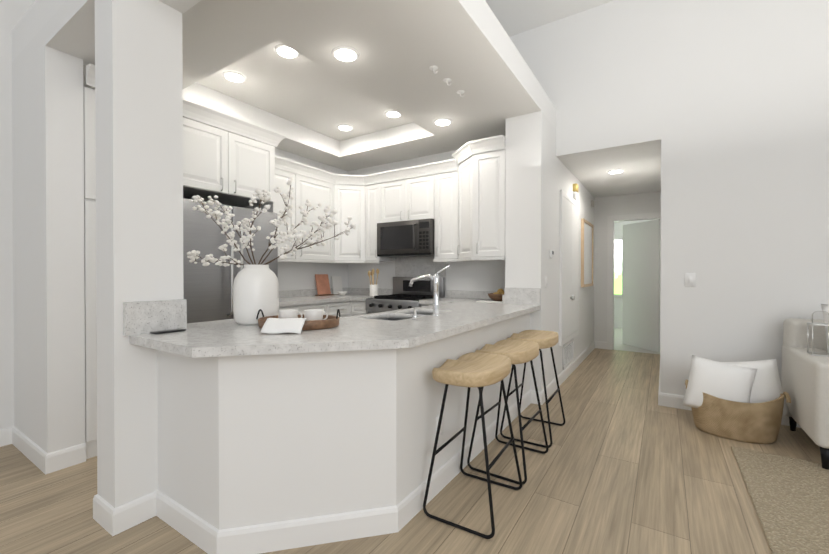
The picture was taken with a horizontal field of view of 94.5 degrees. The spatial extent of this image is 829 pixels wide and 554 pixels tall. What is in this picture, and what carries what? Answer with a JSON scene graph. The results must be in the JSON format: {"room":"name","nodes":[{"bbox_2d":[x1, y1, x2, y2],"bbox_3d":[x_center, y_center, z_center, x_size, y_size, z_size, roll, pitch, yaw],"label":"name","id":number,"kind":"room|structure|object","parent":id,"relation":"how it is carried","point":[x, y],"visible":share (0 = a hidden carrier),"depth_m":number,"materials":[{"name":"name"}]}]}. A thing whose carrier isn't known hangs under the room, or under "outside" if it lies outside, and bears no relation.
{"room":"kitchen","nodes":[
{"label":"kitchen","id":0,"kind":"room"},
{"bbox_2d":[95,0,182,507],"bbox_3d":[-1.393,-0.095,1.952,0.210,2.574,0.306,0,0,33],"label":"column","id":1,"kind":"structure","parent":0,"point":[139,135],"depth_m":1.85,"materials":[{"name":"paint"}]},
{"bbox_2d":[157,313,529,529],"bbox_3d":[-0.106,0.751,2.750,1.080,0.872,2.680,0,0,33],"label":"peninsula base","id":2,"kind":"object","parent":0,"point":[246,440],"depth_m":1.74,"materials":[{"name":"paint"}]},
{"bbox_2d":[436,415,442,435],"bbox_3d":[0.139,0.833,2.132,0.006,0.115,0.070,0,0,33],"label":"outlet","id":3,"kind":"object","parent":2,"relation":"attached to","point":[437,418],"depth_m":2.14,"materials":[{"name":"white plastic"}]},
{"bbox_2d":[0,348,820,553],"bbox_3d":[0.929,1.220,1.530,7.890,0.050,10.000,0,0,33],"label":"floor","id":4,"kind":"structure","parent":0,"point":[626,463],"depth_m":2.08,"materials":[{"name":"brown wood"}]},
{"bbox_2d":[83,66,96,458],"bbox_3d":[-2.302,-0.077,2.871,0.758,2.524,0.488,0,0,33],"label":"tall cabinet","id":5,"kind":"object","parent":4,"relation":"on","point":[88,94],"depth_m":2.48,"materials":[{"name":"paint"}]},
{"bbox_2d":[183,198,277,323],"bbox_3d":[-1.836,0.289,3.420,0.886,1.763,0.905,0,0,33],"label":"fridge","id":6,"kind":"object","parent":4,"relation":"on","point":[208,292],"visible":0.15,"depth_m":3.08,"materials":[{"name":"silver metal"}]},
{"bbox_2d":[279,305,298,314],"bbox_3d":[-1.604,0.742,4.095,0.598,0.872,0.417,0,0,33],"label":"base cabinet","id":7,"kind":"object","parent":4,"relation":"on","point":[296,307],"depth_m":4.02,"materials":[{"name":"paint"}]},
{"bbox_2d":[299,302,326,314],"bbox_3d":[-1.378,0.740,4.442,0.598,0.872,0.410,0,0,33],"label":"base cabinet","id":8,"kind":"object","parent":4,"relation":"on","point":[323,306],"depth_m":4.29,"materials":[{"name":"paint"}]},
{"bbox_2d":[327,300,350,317],"bbox_3d":[-1.153,0.738,4.786,0.598,0.872,0.413,0,0,33],"label":"base cabinet","id":9,"kind":"object","parent":4,"relation":"on","point":[349,308],"depth_m":4.63,"materials":[{"name":"paint"}]},
{"bbox_2d":[351,300,366,315],"bbox_3d":[-0.523,0.736,4.955,0.266,0.872,0.598,0,0,33],"label":"base cabinet","id":10,"kind":"object","parent":4,"relation":"on","point":[357,307],"depth_m":4.71,"materials":[{"name":"paint"}]},
{"bbox_2d":[123,299,186,349],"bbox_3d":[-1.076,0.219,2.135,0.522,0.196,0.885,0,0,33],"label":"backsplash","id":11,"kind":"structure","parent":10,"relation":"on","point":[140,318],"depth_m":1.82,"materials":[{"name":"stone"}]},
{"bbox_2d":[150,328,185,333],"bbox_3d":[-1.221,0.273,1.899,0.062,0.009,0.140,0,0,33],"label":"phone","id":12,"kind":"object","parent":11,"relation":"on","point":[166,331],"visible":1,"depth_m":1.88,"materials":[{"name":"black glass"}]},
{"bbox_2d":[279,288,354,291],"bbox_3d":[-1.120,0.237,4.588,0.866,0.126,1.775,0,0,33],"label":"countertop","id":13,"kind":"structure","parent":10,"relation":"on","point":[331,289],"depth_m":5.01,"materials":[{"name":"stone"}]},
{"bbox_2d":[315,274,342,295],"bbox_3d":[-1.133,0.115,5.190,0.112,0.281,0.490,0,0,33],"label":"cookbook stand","id":14,"kind":"object","parent":13,"relation":"on","point":[322,285],"visible":0.96,"depth_m":5.13,"materials":[{"name":"brown wood"}]},
{"bbox_2d":[338,291,346,294],"bbox_3d":[-0.967,0.228,5.124,0.124,0.055,0.124,0,0,33],"label":"bowl","id":15,"kind":"object","parent":13,"relation":"on","point":[342,292],"visible":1,"depth_m":5.08,"materials":[{"name":"ceramic"}]},
{"bbox_2d":[368,268,378,295],"bbox_3d":[-0.516,0.077,4.927,0.162,0.360,0.127,0,0,33],"label":"utensil crock","id":16,"kind":"object","parent":13,"relation":"on","point":[373,289],"visible":0.94,"depth_m":4.89,"materials":[{"name":"ceramic"}]},
{"bbox_2d":[159,284,540,357],"bbox_3d":[0.195,0.214,2.823,0.856,0.196,3.376,0,0,33],"label":"countertop","id":17,"kind":"structure","parent":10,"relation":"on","point":[461,311],"depth_m":2.00,"materials":[{"name":"stone"}]},
{"bbox_2d":[187,177,355,324],"bbox_3d":[-0.870,-0.151,2.375,0.871,0.850,0.646,0,0,33],"label":"vase","id":18,"kind":"object","parent":17,"relation":"on","point":[255,288],"visible":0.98,"depth_m":2.25,"materials":[{"name":"ceramic"}]},
{"bbox_2d":[256,309,340,333],"bbox_3d":[-0.655,0.228,2.053,0.420,0.097,0.464,0,0,33],"label":"tray","id":19,"kind":"object","parent":17,"relation":"on","point":[288,321],"visible":1,"depth_m":1.98,"materials":[{"name":"brown wood"}]},
{"bbox_2d":[379,314,431,320],"bbox_3d":[-0.046,0.418,2.775,0.358,0.206,0.788,0,0,33],"label":"sink","id":20,"kind":"object","parent":17,"relation":"in","point":[392,319],"depth_m":2.84,"materials":[{"name":"silver metal"}]},
{"bbox_2d":[409,265,448,319],"bbox_3d":[0.027,0.099,2.570,0.330,0.348,0.316,0,0,33],"label":"faucet","id":21,"kind":"object","parent":17,"relation":"on","point":[435,278],"visible":1,"depth_m":2.63,"materials":[{"name":"silver metal"}]},
{"bbox_2d":[476,300,501,302],"bbox_3d":[0.776,0.259,3.879,0.280,0.011,0.120,0,0,33],"label":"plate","id":22,"kind":"object","parent":17,"relation":"on","point":[490,301],"visible":0.71,"depth_m":3.83,"materials":[{"name":"ceramic"}]},
{"bbox_2d":[488,288,503,300],"bbox_3d":[0.899,0.197,4.049,0.250,0.132,0.250,0,0,33],"label":"fruit bowl","id":23,"kind":"object","parent":17,"relation":"on","point":[497,295],"visible":0.85,"depth_m":3.99,"materials":[{"name":"brown wood"}]},
{"bbox_2d":[366,277,444,313],"bbox_3d":[-0.123,0.586,4.626,0.756,1.153,0.665,0,0,33],"label":"range","id":24,"kind":"object","parent":4,"relation":"on","point":[404,295],"visible":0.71,"depth_m":4.64,"materials":[{"name":"silver metal"}]},
{"bbox_2d":[423,352,521,538],"bbox_3d":[0.318,0.817,2.008,0.389,0.747,0.506,0,0,33],"label":"stool","id":25,"kind":"object","parent":4,"relation":"on","point":[478,370],"visible":1,"depth_m":1.91,"materials":[{"name":"brown wood"}]},
{"bbox_2d":[467,339,548,484],"bbox_3d":[0.608,0.814,2.453,0.381,0.747,0.505,0,0,33],"label":"stool","id":26,"kind":"object","parent":4,"relation":"on","point":[518,351],"visible":0.85,"depth_m":2.37,"materials":[{"name":"brown wood"}]},
{"bbox_2d":[500,330,564,447],"bbox_3d":[0.908,0.811,2.913,0.381,0.747,0.505,0,0,33],"label":"stool","id":27,"kind":"object","parent":4,"relation":"on","point":[543,339],"visible":0.81,"depth_m":2.82,"materials":[{"name":"brown wood"}]},
{"bbox_2d":[682,355,791,443],"bbox_3d":[2.395,0.895,2.875,0.637,0.578,0.350,0,0,33],"label":"basket","id":28,"kind":"object","parent":4,"relation":"on","point":[745,401],"visible":1,"depth_m":2.79,"materials":[{"name":"wicker"}]},
{"bbox_2d":[731,446,828,553],"bbox_3d":[2.583,1.194,0.707,2.780,0.012,2.830,0,0,33],"label":"rug","id":29,"kind":"object","parent":4,"relation":"on","point":[789,496],"visible":0.89,"depth_m":2.03,"materials":[{"name":"carpet"}]},
{"bbox_2d":[781,304,828,469],"bbox_3d":[3.604,0.692,2.058,2.250,0.998,0.854,0,0,33],"label":"sofa","id":30,"kind":"object","parent":4,"relation":"on","point":[805,367],"visible":0.92,"depth_m":2.56,"materials":[{"name":"fabric"}]},
{"bbox_2d":[0,0,828,452],"bbox_3d":[1.671,-1.613,2.758,7.770,5.600,12.900,0,0,33],"label":"wall","id":31,"kind":"structure","parent":0,"point":[704,124],"depth_m":3.18,"materials":[{"name":"paint"}]},
{"bbox_2d":[183,100,278,207],"bbox_3d":[-1.904,-1.020,3.458,0.778,0.645,0.936,0,0,33],"label":"upper cabinet","id":32,"kind":"object","parent":31,"relation":"attached to","point":[229,166],"depth_m":3.25,"materials":[{"name":"paint"}]},
{"bbox_2d":[222,71,246,81],"bbox_3d":[-1.545,-1.712,3.291,0.195,0.018,0.195,0,0,-12],"label":"recessed light","id":33,"kind":"object","parent":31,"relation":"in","point":[233,76],"depth_m":3.27,"materials":[{"name":"white plastic"}]},
{"bbox_2d":[274,44,299,57],"bbox_3d":[-0.967,-1.710,2.914,0.195,0.018,0.195,0,0,-12],"label":"recessed light","id":34,"kind":"object","parent":31,"relation":"in","point":[283,50],"depth_m":2.90,"materials":[{"name":"white plastic"}]},
{"bbox_2d":[249,168,334,262],"bbox_3d":[-1.501,-0.685,4.489,0.328,0.980,1.216,0,0,33],"label":"upper cabinet","id":35,"kind":"object","parent":31,"relation":"attached to","point":[305,188],"depth_m":4.55,"materials":[{"name":"paint"}]},
{"bbox_2d":[337,124,352,130],"bbox_3d":[-0.802,-1.720,4.430,0.195,0.018,0.195,0,0,-12],"label":"recessed light","id":36,"kind":"object","parent":31,"relation":"in","point":[346,127],"depth_m":4.41,"materials":[{"name":"white plastic"}]},
{"bbox_2d":[331,46,359,61],"bbox_3d":[-0.468,-1.508,2.601,0.195,0.018,0.195,0,0,-12],"label":"recessed light","id":37,"kind":"object","parent":31,"relation":"in","point":[346,53],"depth_m":2.58,"materials":[{"name":"white plastic"}]},
{"bbox_2d":[319,172,378,262],"bbox_3d":[-0.886,-0.747,5.176,0.608,1.094,0.608,0,0,33],"label":"upper cabinet","id":38,"kind":"object","parent":31,"relation":"attached to","point":[350,198],"depth_m":4.95,"materials":[{"name":"paint"}]},
{"bbox_2d":[367,184,394,262],"bbox_3d":[-0.450,-0.689,5.059,0.250,0.980,0.328,0,0,33],"label":"upper cabinet","id":39,"kind":"object","parent":31,"relation":"attached to","point":[372,190],"depth_m":4.93,"materials":[{"name":"paint"}]},
{"bbox_2d":[384,110,400,116],"bbox_3d":[-0.224,-1.717,4.053,0.195,0.018,0.195,0,0,-12],"label":"recessed light","id":40,"kind":"object","parent":31,"relation":"in","point":[390,113],"depth_m":4.05,"materials":[{"name":"white plastic"}]},
{"bbox_2d":[0,341,800,553],"bbox_3d":[0.929,1.136,1.529,7.650,0.118,10.000,0,0,33],"label":"baseboard","id":41,"kind":"structure","parent":31,"relation":"attached to","point":[202,534],"depth_m":1.80,"materials":[{"name":"paint"}]},
{"bbox_2d":[379,172,434,222],"bbox_3d":[-0.014,-0.922,4.774,0.790,0.510,0.328,0,0,33],"label":"upper cabinet","id":42,"kind":"object","parent":31,"relation":"attached to","point":[413,198],"depth_m":4.62,"materials":[{"name":"paint"}]},
{"bbox_2d":[377,218,433,256],"bbox_3d":[-0.050,-0.454,4.722,0.782,0.415,0.458,0,0,33],"label":"microwave","id":43,"kind":"object","parent":42,"relation":"attached to","point":[411,238],"visible":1,"depth_m":4.55,"materials":[{"name":"metal"}]},
{"bbox_2d":[429,66,437,73],"bbox_3d":[0.138,-1.491,2.780,0.067,0.054,0.067,0,0,0],"label":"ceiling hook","id":44,"kind":"object","parent":31,"relation":"attached to","point":[433,68],"depth_m":2.78,"materials":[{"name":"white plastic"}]},
{"bbox_2d":[433,172,446,259],"bbox_3d":[0.446,-0.685,4.475,0.310,0.980,0.328,0,0,33],"label":"upper cabinet","id":45,"kind":"object","parent":31,"relation":"attached to","point":[440,222],"depth_m":4.38,"materials":[{"name":"paint"}]},
{"bbox_2d":[433,118,451,125],"bbox_3d":[0.278,-1.515,3.762,0.195,0.018,0.195,0,0,-12],"label":"recessed light","id":46,"kind":"object","parent":31,"relation":"in","point":[440,121],"depth_m":3.73,"materials":[{"name":"white plastic"}]},
{"bbox_2d":[443,78,451,85],"bbox_3d":[0.252,-1.492,2.955,0.067,0.054,0.067,0,0,0],"label":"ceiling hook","id":47,"kind":"object","parent":31,"relation":"attached to","point":[446,80],"depth_m":2.95,"materials":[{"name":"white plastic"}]},
{"bbox_2d":[447,144,470,259],"bbox_3d":[0.551,-0.771,4.071,0.298,1.151,0.260,0,0,33],"label":"upper cabinet","id":48,"kind":"object","parent":31,"relation":"attached to","point":[463,207],"depth_m":4.20,"materials":[{"name":"paint"}]},
{"bbox_2d":[471,136,504,259],"bbox_3d":[0.892,-0.769,4.034,0.338,1.154,0.578,0,0,33],"label":"upper cabinet","id":49,"kind":"object","parent":31,"relation":"attached to","point":[487,169],"depth_m":3.79,"materials":[{"name":"paint"}]},
{"bbox_2d":[550,250,553,257],"bbox_3d":[1.364,-0.220,3.803,0.024,0.080,0.090,0,0,33],"label":"thermostat","id":50,"kind":"object","parent":31,"relation":"attached to","point":[551,253],"visible":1,"depth_m":3.77,"materials":[{"name":"white plastic"}]},
{"bbox_2d":[563,338,573,369],"bbox_3d":[1.818,0.907,4.518,0.012,0.265,0.580,0,0,33],"label":"air vent","id":51,"kind":"object","parent":31,"relation":"in","point":[568,353],"visible":0.98,"depth_m":4.49,"materials":[{"name":"white plastic"}]},
{"bbox_2d":[559,190,579,345],"bbox_3d":[1.876,-0.090,4.545,0.072,1.690,1.020,0,0,33],"label":"door","id":52,"kind":"structure","parent":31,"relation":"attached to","point":[569,269],"depth_m":4.43,"materials":[{"name":"paint"}]},
{"bbox_2d":[573,183,578,199],"bbox_3d":[1.998,-1.042,4.745,0.050,0.190,0.120,0,0,33],"label":"wall sconce","id":53,"kind":"object","parent":31,"relation":"attached to","point":[575,190],"depth_m":4.71,"materials":[{"name":"gold plastic"}]},
{"bbox_2d":[581,218,593,286],"bbox_3d":[2.502,-0.317,5.537,0.035,0.930,0.850,0,0,33],"label":"picture frame","id":54,"kind":"object","parent":31,"relation":"attached to","point":[587,227],"visible":1,"depth_m":5.46,"materials":[{"name":"brown wood"}]},
{"bbox_2d":[607,169,624,173],"bbox_3d":[2.406,-1.251,4.573,0.195,0.018,0.195,0,0,-12],"label":"recessed light","id":55,"kind":"object","parent":31,"relation":"in","point":[614,171],"depth_m":4.54,"materials":[{"name":"white plastic"}]},
{"bbox_2d":[614,237,622,296],"bbox_3d":[4.223,-0.203,8.630,0.900,1.300,0.049,0,0,33],"label":"window","id":56,"kind":"structure","parent":31,"relation":"in","point":[617,266],"depth_m":8.44,"materials":[{"name":"glass"}]},
{"bbox_2d":[607,212,660,349],"bbox_3d":[3.455,0.105,5.907,0.850,2.120,0.135,0,0,33],"label":"door frame","id":57,"kind":"structure","parent":31,"relation":"attached to","point":[611,220],"depth_m":6.06,"materials":[{"name":"paint"}]},
{"bbox_2d":[623,219,660,351],"bbox_3d":[3.648,0.144,6.178,0.549,2.020,0.558,0,0,33],"label":"door","id":58,"kind":"structure","parent":31,"relation":"in","point":[641,278],"depth_m":6.12,"materials":[{"name":"paint"}]},
{"bbox_2d":[685,273,695,286],"bbox_3d":[2.431,0.033,3.376,0.080,0.120,0.012,0,0,33],"label":"switch plate","id":59,"kind":"object","parent":31,"relation":"attached to","point":[690,279],"depth_m":3.37,"materials":[{"name":"white plastic"}]},
{"bbox_2d":[485,0,613,36],"bbox_3d":[0.196,-3.487,0.484,7.770,1.750,7.500,0,0,33],"label":"ceiling","id":60,"kind":"structure","parent":0,"point":[514,17],"depth_m":3.91,"materials":[{"name":"paint"}]},
{"bbox_2d":[613,328,659,353],"bbox_3d":[4.147,1.180,7.131,3.220,0.054,2.900,0,0,33],"label":"floor carpet","id":61,"kind":"object","parent":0,"point":[618,340],"depth_m":6.31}
]}

